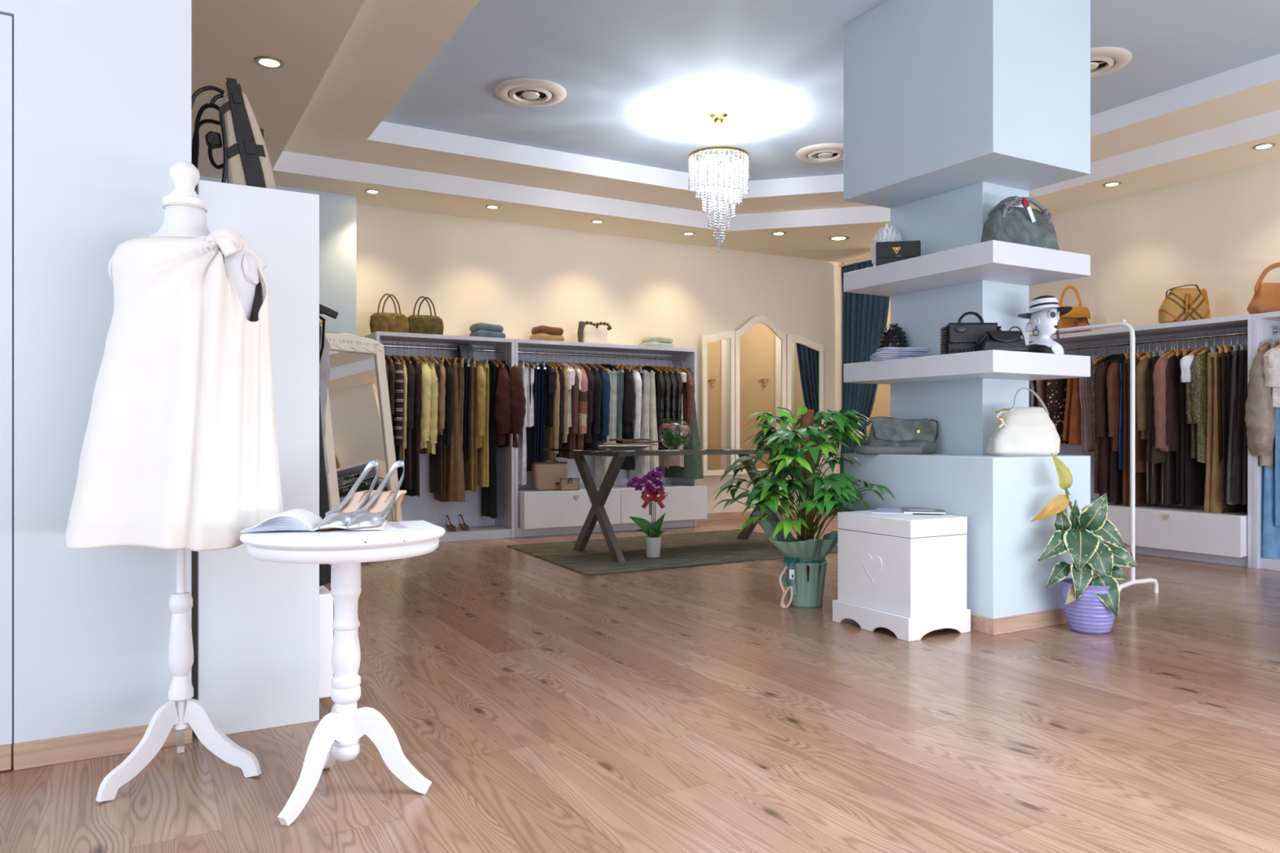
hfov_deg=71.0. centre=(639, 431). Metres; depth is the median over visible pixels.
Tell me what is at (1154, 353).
hanger
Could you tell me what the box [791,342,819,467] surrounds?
mirror glass
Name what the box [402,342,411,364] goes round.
hanger
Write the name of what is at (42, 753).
baseboard
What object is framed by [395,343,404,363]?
hanger
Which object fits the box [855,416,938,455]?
bag
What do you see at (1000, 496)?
column
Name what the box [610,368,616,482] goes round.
trousers
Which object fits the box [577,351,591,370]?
hanger
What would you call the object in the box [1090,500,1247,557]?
drawer
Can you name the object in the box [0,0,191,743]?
wall
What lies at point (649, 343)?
trousers
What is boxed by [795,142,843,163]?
ceiling vent
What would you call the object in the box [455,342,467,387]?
jeans
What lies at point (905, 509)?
magazine
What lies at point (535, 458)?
jeans
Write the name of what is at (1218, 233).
wall
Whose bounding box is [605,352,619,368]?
hanger
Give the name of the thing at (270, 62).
recessed light
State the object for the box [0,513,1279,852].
floor
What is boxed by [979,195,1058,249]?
tote
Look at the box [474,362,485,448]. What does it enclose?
jacket
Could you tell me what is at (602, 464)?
trousers
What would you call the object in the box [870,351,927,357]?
t-shirt
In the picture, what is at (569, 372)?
short sleeve top
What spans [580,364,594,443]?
dress
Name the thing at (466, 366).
jeans
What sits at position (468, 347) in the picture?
jeans
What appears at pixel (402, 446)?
blouse
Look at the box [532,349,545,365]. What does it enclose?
hanger
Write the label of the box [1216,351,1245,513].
trousers
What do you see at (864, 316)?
velvet curtain
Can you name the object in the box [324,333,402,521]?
mirror
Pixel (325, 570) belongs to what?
dress
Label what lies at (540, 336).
folded knit
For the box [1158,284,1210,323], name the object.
handbag
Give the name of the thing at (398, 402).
cardigan
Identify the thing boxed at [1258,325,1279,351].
hanger
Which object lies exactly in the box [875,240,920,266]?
clutch bag
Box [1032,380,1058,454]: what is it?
dress
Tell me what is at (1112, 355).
hanger
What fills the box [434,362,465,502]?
skirt
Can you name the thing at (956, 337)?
leather handbag
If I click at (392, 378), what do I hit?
jacket
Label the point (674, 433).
bowl
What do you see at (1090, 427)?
trousers
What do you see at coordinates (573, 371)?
short sleeve top
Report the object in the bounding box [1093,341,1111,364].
hanger
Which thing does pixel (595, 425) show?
jacket
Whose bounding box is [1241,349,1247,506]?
skirt
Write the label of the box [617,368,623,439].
jeans
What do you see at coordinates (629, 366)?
hanger
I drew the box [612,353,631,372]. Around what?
hanger
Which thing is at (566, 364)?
hanger
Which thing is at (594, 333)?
bag
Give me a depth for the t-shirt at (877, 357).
4.71 m
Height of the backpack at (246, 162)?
0.392 m
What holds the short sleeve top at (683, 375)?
hanging from the hanger
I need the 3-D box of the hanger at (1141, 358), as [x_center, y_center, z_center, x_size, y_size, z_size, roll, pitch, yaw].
[3.983,-0.633,6.918,0.431,0.196,0.019,0,0,-30]
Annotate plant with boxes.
[711,405,896,608]
[1031,453,1138,634]
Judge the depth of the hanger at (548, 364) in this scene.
8.17 m
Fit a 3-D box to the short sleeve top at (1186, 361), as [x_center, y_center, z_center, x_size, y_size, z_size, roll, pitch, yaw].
[4.161,-0.365,6.606,0.572,0.473,0.086,0,0,-30]
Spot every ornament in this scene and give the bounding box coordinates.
[870,223,902,266]
[878,323,908,348]
[1017,295,1072,354]
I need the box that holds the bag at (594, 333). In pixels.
[577,320,611,343]
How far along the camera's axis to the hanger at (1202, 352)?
6.48 m
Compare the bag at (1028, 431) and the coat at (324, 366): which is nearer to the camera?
the coat at (324, 366)
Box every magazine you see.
[240,508,386,532]
[871,507,913,514]
[901,506,946,513]
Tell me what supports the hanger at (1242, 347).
hanging from the wardrobe at (1240, 322)
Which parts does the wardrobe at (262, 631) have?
panel, drawer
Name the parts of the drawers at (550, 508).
drawer, drawer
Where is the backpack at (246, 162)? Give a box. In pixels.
[191,77,275,191]
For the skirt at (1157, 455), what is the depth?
6.71 m
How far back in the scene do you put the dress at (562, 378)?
8.10 m
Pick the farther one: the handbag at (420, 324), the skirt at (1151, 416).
the handbag at (420, 324)
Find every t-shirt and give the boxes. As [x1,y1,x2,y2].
[869,355,916,361]
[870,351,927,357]
[875,346,930,352]
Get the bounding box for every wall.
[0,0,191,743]
[196,175,355,334]
[355,203,890,513]
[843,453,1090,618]
[1028,159,1279,337]
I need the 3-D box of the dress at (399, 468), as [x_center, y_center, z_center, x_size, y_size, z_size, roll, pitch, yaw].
[-2.057,-0.015,7.597,0.040,1.228,0.254,0,0,-30]
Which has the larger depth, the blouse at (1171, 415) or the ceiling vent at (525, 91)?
the blouse at (1171, 415)
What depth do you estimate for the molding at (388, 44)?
6.27 m
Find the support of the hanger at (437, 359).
hanging from the wardrobe at (424, 507)
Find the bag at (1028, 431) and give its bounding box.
[984,387,1059,456]
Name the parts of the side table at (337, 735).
leg, leg, leg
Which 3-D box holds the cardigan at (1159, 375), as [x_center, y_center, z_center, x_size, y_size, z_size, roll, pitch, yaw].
[4.048,-0.237,6.761,0.544,0.762,0.092,0,0,-30]
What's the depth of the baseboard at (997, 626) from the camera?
4.19 m
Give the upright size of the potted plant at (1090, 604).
0.829 m
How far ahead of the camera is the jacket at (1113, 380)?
7.01 m
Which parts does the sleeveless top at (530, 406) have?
armhole trim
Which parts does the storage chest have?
heart panel, lid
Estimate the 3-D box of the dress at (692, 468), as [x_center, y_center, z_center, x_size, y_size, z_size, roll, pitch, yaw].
[0.434,-0.065,8.984,0.242,1.058,0.572,0,0,-30]
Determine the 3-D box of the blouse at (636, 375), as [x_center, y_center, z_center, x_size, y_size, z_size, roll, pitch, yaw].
[-0.128,-0.284,8.690,0.084,0.718,0.522,0,0,-30]
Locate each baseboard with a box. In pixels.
[0,743,11,771]
[13,724,192,770]
[697,506,836,520]
[970,608,1066,635]
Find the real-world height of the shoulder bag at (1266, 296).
0.362 m
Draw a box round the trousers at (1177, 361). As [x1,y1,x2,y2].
[1174,355,1182,503]
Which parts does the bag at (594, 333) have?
wrapped handle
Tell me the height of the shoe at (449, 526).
0.128 m
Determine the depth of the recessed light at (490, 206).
7.75 m
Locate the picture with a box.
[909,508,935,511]
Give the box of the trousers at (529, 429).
[525,365,533,471]
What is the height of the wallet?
0.112 m
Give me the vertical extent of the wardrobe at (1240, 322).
1.735 m
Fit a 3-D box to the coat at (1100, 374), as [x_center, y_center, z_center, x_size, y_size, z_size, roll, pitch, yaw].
[3.821,-0.024,7.203,0.504,1.188,0.096,0,0,-30]
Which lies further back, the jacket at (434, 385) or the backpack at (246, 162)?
the jacket at (434, 385)
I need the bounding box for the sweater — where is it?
[561,367,568,444]
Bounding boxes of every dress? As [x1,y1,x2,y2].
[65,226,284,551]
[319,315,331,586]
[395,444,402,503]
[403,358,422,497]
[481,360,497,519]
[556,367,564,457]
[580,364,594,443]
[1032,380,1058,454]
[1045,377,1068,444]
[1089,361,1100,493]
[1109,362,1123,503]
[1118,356,1136,470]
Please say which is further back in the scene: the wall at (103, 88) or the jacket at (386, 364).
the jacket at (386, 364)
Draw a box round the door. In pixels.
[0,13,13,767]
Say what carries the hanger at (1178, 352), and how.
hanging from the wardrobe at (1240, 322)
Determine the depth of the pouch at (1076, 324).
7.29 m
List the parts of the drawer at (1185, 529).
heart knob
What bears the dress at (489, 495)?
hanging from the hanger at (493, 362)
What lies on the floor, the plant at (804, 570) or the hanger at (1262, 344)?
the plant at (804, 570)
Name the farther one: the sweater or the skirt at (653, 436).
the skirt at (653, 436)
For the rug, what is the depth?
6.88 m
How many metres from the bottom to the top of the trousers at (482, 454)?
1.080 m
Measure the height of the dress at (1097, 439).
1.096 m
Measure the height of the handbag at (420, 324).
0.342 m
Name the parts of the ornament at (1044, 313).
striped crown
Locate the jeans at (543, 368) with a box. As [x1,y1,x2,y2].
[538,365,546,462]
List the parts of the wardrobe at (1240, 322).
panel, panel, hanging rail, panel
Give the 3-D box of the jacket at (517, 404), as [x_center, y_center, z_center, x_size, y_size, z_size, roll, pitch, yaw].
[-1.188,-0.251,8.053,0.169,0.784,0.582,0,0,-30]
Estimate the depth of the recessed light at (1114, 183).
7.04 m
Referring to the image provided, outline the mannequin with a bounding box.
[95,160,261,802]
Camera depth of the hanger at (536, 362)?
8.12 m
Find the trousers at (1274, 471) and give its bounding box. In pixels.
[1269,347,1279,526]
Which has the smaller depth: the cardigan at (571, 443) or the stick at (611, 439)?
the stick at (611, 439)
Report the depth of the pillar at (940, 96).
4.40 m
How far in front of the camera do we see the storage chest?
4.12 m
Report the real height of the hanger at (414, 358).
0.196 m
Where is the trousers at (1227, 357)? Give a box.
[1222,351,1241,505]
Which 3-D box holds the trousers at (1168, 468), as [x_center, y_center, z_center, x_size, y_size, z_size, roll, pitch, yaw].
[4.048,-0.010,6.803,0.312,1.117,0.058,0,0,-30]
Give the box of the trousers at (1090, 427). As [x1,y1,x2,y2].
[1085,361,1094,450]
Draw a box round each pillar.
[843,0,1090,208]
[890,181,1028,454]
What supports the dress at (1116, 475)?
hanging from the hanger
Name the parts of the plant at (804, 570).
soil pot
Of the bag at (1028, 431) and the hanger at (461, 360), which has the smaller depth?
the bag at (1028, 431)
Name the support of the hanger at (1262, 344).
hanging from the wardrobe at (1263, 322)
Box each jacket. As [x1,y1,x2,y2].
[384,355,395,426]
[385,361,388,388]
[415,357,431,448]
[419,357,438,454]
[444,360,454,444]
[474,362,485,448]
[494,360,511,444]
[497,360,525,448]
[582,364,601,448]
[593,364,610,442]
[648,368,665,433]
[657,367,671,444]
[678,368,694,433]
[1106,360,1120,451]
[1135,354,1158,440]
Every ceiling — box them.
[191,0,1279,262]
[382,0,1279,181]
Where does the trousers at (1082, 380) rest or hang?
hanging from the hanger
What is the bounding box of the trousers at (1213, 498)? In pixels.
[1204,351,1222,513]
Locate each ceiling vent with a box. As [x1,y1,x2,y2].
[494,77,566,106]
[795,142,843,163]
[1090,46,1132,78]
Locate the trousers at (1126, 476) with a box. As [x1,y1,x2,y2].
[1122,358,1129,506]
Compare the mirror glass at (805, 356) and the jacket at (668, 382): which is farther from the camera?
the mirror glass at (805, 356)
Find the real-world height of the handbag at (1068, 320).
0.424 m
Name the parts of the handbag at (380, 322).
handle, handle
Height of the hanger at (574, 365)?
0.196 m
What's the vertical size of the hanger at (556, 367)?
0.196 m
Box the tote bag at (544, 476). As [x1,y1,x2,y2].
[530,458,567,490]
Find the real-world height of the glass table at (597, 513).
0.793 m
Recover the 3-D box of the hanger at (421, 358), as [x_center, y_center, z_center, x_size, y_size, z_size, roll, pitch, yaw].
[-1.896,-0.658,7.688,0.019,0.196,0.431,0,0,-30]
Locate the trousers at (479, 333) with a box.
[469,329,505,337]
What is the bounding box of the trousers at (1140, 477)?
[1128,362,1157,506]
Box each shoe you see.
[317,460,381,529]
[346,460,406,529]
[444,515,456,531]
[457,514,469,530]
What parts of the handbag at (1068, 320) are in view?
arched handle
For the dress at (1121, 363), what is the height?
0.909 m
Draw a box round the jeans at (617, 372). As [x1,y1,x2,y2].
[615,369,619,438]
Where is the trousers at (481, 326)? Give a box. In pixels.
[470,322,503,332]
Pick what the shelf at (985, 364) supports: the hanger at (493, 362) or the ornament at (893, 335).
the ornament at (893, 335)
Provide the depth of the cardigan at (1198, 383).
6.43 m
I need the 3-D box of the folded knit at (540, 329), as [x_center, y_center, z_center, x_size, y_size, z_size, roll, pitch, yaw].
[-0.851,-0.932,8.262,0.267,0.080,0.225,0,0,-30]
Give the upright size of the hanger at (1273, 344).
0.172 m
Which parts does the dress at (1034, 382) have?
armhole trim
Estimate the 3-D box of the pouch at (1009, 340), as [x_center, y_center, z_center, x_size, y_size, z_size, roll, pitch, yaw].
[1.735,-0.444,4.324,0.259,0.132,0.098,0,0,-3]
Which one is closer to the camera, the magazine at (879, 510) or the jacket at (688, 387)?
the magazine at (879, 510)
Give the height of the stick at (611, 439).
0.023 m
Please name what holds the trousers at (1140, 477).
hanging from the hanger
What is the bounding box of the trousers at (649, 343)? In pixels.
[639,341,673,347]
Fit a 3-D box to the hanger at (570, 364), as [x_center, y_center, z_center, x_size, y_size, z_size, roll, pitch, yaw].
[-0.694,-0.658,8.371,0.019,0.196,0.431,0,0,-30]
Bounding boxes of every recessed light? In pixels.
[253,55,284,68]
[364,189,380,194]
[484,204,500,208]
[590,219,604,223]
[682,231,695,235]
[771,231,786,235]
[828,235,848,240]
[1102,181,1121,186]
[1252,142,1275,149]
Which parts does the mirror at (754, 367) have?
panel frame, panel frame, panel frame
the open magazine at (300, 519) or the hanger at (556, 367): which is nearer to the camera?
the open magazine at (300, 519)
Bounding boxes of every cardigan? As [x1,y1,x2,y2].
[389,355,404,445]
[435,358,445,435]
[544,367,559,460]
[556,368,579,458]
[575,367,587,448]
[1152,354,1168,451]
[1186,348,1205,458]
[1190,348,1218,463]
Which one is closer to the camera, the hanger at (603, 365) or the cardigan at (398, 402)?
the cardigan at (398, 402)
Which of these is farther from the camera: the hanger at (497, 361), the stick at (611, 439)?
the hanger at (497, 361)
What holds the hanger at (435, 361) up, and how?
hanging from the wardrobe at (424, 507)
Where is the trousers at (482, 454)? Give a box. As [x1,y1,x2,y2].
[476,364,488,487]
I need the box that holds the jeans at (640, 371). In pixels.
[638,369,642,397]
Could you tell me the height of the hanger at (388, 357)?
0.196 m
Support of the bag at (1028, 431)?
on the column at (1000, 496)
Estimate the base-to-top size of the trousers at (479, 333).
0.079 m
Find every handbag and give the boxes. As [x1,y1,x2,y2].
[369,293,408,333]
[408,296,443,334]
[940,311,1001,354]
[1053,284,1090,334]
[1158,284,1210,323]
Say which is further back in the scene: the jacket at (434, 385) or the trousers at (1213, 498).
the jacket at (434, 385)
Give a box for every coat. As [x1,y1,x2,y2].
[319,330,330,473]
[401,356,414,490]
[657,367,677,447]
[657,371,682,446]
[1093,355,1113,502]
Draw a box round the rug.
[506,528,837,576]
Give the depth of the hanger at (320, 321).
3.15 m
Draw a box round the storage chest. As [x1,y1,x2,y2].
[832,510,970,641]
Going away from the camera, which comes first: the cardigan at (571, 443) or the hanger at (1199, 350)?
the hanger at (1199, 350)
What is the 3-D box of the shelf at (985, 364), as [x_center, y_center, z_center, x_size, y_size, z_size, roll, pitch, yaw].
[1.686,-0.325,4.724,0.718,0.104,0.995,0,0,-30]
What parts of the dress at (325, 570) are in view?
armhole trim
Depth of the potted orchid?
6.57 m
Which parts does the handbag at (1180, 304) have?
leather handle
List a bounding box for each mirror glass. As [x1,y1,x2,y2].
[706,338,730,470]
[739,323,782,469]
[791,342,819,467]
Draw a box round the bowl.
[658,417,690,447]
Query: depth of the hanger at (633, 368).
8.56 m
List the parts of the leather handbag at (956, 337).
handle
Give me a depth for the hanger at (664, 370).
8.74 m
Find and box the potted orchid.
[626,462,670,557]
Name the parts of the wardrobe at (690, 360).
panel, panel, hanging rail, panel, panel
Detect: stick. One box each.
[602,443,657,445]
[608,438,650,441]
[622,440,669,443]
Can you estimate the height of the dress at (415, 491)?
1.171 m
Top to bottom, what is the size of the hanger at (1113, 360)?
0.196 m
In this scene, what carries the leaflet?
on the side table at (337, 735)
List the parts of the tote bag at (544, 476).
trim, handle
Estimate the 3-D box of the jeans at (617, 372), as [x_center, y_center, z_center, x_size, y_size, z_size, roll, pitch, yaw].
[-0.284,-0.257,8.600,0.050,0.675,0.316,0,0,-30]
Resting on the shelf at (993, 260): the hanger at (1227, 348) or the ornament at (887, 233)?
the ornament at (887, 233)
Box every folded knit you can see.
[529,333,564,341]
[531,324,564,335]
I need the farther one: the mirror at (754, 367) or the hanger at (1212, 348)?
the mirror at (754, 367)
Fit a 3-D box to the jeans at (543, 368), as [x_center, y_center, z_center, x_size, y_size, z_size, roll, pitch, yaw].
[-0.938,-0.112,8.229,0.062,0.964,0.332,0,0,-30]
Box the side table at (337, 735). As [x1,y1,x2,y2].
[240,525,445,826]
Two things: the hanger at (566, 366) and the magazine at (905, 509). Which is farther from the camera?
the hanger at (566, 366)
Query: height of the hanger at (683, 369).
0.196 m
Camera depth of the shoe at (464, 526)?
7.85 m
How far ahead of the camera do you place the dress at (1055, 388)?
7.46 m
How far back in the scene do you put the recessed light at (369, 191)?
7.25 m
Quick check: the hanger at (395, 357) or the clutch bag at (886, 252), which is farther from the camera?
the hanger at (395, 357)
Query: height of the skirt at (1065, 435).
0.652 m
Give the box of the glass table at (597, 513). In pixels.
[537,446,800,562]
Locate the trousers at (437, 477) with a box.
[429,361,445,494]
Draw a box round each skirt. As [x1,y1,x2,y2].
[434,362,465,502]
[518,364,526,484]
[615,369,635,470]
[648,370,659,479]
[658,417,684,466]
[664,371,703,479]
[1062,377,1073,441]
[1068,377,1081,444]
[1135,357,1146,472]
[1146,356,1157,462]
[1151,355,1164,463]
[1225,350,1239,504]
[1234,350,1246,504]
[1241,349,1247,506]
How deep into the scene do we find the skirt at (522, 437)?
7.98 m
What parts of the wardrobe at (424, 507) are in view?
panel, panel, panel, hanging rail, panel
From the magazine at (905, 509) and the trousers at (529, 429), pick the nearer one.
the magazine at (905, 509)
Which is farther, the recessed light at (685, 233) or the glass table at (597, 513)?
the recessed light at (685, 233)
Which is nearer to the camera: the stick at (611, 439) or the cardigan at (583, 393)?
the stick at (611, 439)
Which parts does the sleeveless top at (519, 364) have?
armhole trim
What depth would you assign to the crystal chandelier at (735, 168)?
6.28 m
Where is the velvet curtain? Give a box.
[839,257,889,488]
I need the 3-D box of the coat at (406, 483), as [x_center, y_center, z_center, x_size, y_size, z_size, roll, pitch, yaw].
[-2.005,-0.078,7.627,0.073,1.130,0.505,0,0,-30]
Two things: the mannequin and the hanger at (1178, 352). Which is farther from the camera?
the hanger at (1178, 352)
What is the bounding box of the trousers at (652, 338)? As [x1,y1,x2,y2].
[641,335,673,342]
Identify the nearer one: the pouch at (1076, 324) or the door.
the door
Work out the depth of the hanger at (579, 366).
8.29 m
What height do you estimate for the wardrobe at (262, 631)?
1.694 m
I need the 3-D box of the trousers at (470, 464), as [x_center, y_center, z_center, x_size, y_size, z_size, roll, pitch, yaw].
[-1.507,-0.036,7.908,0.071,1.116,0.330,0,0,-30]
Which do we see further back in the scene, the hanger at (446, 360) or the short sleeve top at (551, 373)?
the short sleeve top at (551, 373)
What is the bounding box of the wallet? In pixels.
[560,477,578,490]
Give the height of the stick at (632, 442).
0.023 m
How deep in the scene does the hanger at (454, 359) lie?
7.74 m
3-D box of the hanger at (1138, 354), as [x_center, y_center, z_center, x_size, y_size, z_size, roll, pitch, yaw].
[3.954,-0.645,6.967,0.340,0.172,0.018,0,0,-30]
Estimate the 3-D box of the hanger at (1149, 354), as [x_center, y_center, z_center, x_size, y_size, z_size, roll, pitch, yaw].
[3.995,-0.645,6.895,0.340,0.172,0.018,0,0,-30]
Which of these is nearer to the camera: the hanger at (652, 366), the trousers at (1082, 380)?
the trousers at (1082, 380)
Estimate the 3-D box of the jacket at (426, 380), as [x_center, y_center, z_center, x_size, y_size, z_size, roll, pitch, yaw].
[-1.895,-0.249,7.684,0.093,0.788,0.528,0,0,-30]
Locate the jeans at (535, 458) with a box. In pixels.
[526,365,539,471]
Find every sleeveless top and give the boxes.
[518,362,528,426]
[525,362,533,426]
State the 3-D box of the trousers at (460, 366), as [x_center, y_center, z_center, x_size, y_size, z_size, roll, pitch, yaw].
[-1.602,-0.231,7.854,0.049,0.725,0.312,0,0,-30]
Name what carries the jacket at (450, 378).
hanging from the hanger at (446, 360)
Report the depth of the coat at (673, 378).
8.68 m
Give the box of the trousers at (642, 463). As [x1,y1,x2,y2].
[629,369,649,481]
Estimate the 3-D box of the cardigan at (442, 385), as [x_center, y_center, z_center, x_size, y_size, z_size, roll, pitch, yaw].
[-1.774,-0.304,7.757,0.070,0.677,0.511,0,0,-30]
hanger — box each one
[319,303,338,319]
[319,317,327,324]
[384,346,392,363]
[390,342,399,363]
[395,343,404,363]
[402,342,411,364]
[408,342,418,364]
[417,343,426,364]
[425,343,435,364]
[429,344,438,363]
[433,349,443,364]
[436,344,444,362]
[441,344,450,364]
[447,346,457,364]
[449,345,464,364]
[479,347,488,364]
[483,346,498,367]
[493,346,504,367]
[518,348,529,368]
[524,348,535,368]
[529,349,538,365]
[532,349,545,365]
[538,349,553,368]
[546,350,557,368]
[551,350,562,369]
[555,350,565,369]
[558,350,569,368]
[562,351,573,368]
[564,351,576,369]
[568,351,579,368]
[572,351,583,369]
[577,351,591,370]
[586,352,598,370]
[592,351,606,370]
[600,352,613,371]
[603,352,618,371]
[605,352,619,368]
[606,353,623,369]
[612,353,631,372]
[622,353,632,369]
[625,353,638,371]
[631,354,642,370]
[635,354,650,373]
[641,365,657,373]
[642,355,662,373]
[655,355,667,373]
[660,355,674,373]
[666,355,679,373]
[677,355,690,373]
[682,355,693,371]
[1091,342,1106,362]
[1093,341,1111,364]
[1098,340,1117,363]
[1106,340,1124,363]
[1110,339,1128,362]
[1115,355,1136,362]
[1124,338,1142,358]
[1135,337,1151,357]
[1139,337,1158,360]
[1146,336,1161,358]
[1151,336,1167,356]
[1157,335,1173,355]
[1160,334,1179,357]
[1160,335,1175,355]
[1166,334,1190,359]
[1174,333,1191,355]
[1181,333,1197,355]
[1190,332,1208,355]
[1196,331,1224,355]
[1209,330,1232,352]
[1217,329,1239,353]
[1222,329,1247,352]
[1232,328,1247,351]
[1240,344,1247,350]
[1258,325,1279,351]
[1259,325,1274,347]
[1270,342,1279,348]
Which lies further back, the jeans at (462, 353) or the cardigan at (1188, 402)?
the jeans at (462, 353)
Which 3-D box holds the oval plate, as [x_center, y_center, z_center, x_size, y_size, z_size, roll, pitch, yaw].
[-0.109,0.115,6.678,0.420,0.027,0.216,0,0,-23]
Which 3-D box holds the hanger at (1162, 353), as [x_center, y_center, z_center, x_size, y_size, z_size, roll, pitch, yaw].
[4.048,-0.645,6.802,0.340,0.172,0.018,0,0,-30]
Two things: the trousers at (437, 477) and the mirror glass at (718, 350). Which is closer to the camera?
the trousers at (437, 477)
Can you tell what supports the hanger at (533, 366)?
hanging from the wardrobe at (690, 360)
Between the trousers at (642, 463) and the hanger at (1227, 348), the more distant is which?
the trousers at (642, 463)
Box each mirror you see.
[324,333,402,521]
[702,315,823,475]
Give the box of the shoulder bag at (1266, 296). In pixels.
[1246,262,1279,314]
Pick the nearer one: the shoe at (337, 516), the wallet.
the shoe at (337, 516)
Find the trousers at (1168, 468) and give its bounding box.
[1160,450,1180,505]
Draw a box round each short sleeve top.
[434,363,440,439]
[539,364,556,426]
[565,368,572,434]
[568,368,575,426]
[576,368,582,390]
[679,372,686,425]
[1180,353,1197,382]
[1262,347,1279,407]
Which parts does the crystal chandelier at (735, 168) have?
chain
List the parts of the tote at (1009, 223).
knotted handle, red cord, knotted handle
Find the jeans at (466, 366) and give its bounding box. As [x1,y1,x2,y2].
[462,363,470,460]
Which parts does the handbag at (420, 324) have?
handle, handle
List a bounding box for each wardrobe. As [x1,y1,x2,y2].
[191,179,333,734]
[364,331,515,542]
[515,338,697,537]
[1028,314,1253,568]
[1253,311,1279,570]
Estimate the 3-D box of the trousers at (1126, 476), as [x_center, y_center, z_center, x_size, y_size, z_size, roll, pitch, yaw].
[3.910,0.002,7.045,0.328,1.142,0.102,0,0,-30]
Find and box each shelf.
[843,240,1090,296]
[843,349,1090,384]
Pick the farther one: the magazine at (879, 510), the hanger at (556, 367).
the hanger at (556, 367)
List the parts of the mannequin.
arm plate, leg, leg, leg, arm plate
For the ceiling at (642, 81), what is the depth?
5.57 m
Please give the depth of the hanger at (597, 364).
8.42 m
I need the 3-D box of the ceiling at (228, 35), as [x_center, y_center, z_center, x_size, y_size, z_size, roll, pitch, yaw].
[1.016,-2.022,3.677,11.800,0.155,10.590,0,0,-30]
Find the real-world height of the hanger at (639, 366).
0.172 m
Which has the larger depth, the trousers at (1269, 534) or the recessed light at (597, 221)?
the recessed light at (597, 221)
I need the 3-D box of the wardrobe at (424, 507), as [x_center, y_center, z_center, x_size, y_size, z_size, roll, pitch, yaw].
[-1.729,0.056,7.780,1.200,1.748,0.436,0,0,-30]
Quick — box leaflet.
[382,520,439,530]
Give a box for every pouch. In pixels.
[974,326,1028,351]
[1070,316,1090,333]
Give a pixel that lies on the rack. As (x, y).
(1132, 581)
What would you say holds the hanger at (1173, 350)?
hanging from the wardrobe at (1240, 322)
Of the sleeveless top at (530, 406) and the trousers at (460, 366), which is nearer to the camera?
the trousers at (460, 366)
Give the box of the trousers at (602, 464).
[594,368,611,486]
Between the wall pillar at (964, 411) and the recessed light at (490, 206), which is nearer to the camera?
the wall pillar at (964, 411)
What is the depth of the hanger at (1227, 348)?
6.34 m
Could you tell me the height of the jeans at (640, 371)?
0.549 m
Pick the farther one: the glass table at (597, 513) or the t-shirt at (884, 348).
the glass table at (597, 513)
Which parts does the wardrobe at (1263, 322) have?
panel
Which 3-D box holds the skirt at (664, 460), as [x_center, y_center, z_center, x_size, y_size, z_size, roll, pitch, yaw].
[0.290,-0.125,8.934,0.098,0.937,0.486,0,0,-30]
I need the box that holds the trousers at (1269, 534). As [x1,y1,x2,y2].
[1260,347,1279,559]
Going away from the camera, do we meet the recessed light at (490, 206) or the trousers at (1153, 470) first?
the trousers at (1153, 470)
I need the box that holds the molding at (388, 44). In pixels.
[283,0,1279,215]
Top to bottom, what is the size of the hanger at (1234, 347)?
0.172 m
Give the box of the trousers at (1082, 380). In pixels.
[1079,377,1093,451]
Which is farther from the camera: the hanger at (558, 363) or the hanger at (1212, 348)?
the hanger at (558, 363)
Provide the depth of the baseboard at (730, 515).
9.55 m
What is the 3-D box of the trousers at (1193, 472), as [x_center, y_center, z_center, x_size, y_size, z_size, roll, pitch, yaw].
[4.127,-0.009,6.666,0.321,1.121,0.074,0,0,-30]
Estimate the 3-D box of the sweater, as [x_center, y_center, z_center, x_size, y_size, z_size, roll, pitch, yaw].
[-0.780,-0.259,8.322,0.066,0.736,0.506,0,0,-30]
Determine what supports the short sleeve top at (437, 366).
hanging from the hanger at (435, 361)
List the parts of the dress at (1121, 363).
armhole trim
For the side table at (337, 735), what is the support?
on the floor
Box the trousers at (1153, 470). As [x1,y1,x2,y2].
[1146,356,1164,504]
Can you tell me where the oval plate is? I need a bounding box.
[599,444,651,448]
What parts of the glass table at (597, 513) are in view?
leg, cross rail, leg, glass, long rail, leg, leg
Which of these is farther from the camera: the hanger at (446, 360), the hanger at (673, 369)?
the hanger at (673, 369)
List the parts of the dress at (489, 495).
armhole trim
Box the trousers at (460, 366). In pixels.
[457,362,463,445]
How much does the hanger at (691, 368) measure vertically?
0.172 m
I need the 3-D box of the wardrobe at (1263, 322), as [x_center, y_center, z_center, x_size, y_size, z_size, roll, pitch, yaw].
[4.722,0.062,5.650,0.473,1.735,1.360,0,0,-30]
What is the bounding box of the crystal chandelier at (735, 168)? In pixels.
[688,111,749,252]
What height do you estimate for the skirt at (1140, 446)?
0.891 m
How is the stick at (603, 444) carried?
on the oval plate
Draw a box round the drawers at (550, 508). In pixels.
[518,484,706,528]
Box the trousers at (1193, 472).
[1181,354,1205,506]
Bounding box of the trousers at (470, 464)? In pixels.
[463,363,476,492]
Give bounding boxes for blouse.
[394,359,407,462]
[618,367,635,433]
[627,367,642,439]
[1035,379,1050,417]
[1164,351,1189,451]
[1244,343,1277,466]
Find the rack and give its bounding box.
[1028,319,1158,601]
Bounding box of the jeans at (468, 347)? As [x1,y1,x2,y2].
[465,343,473,363]

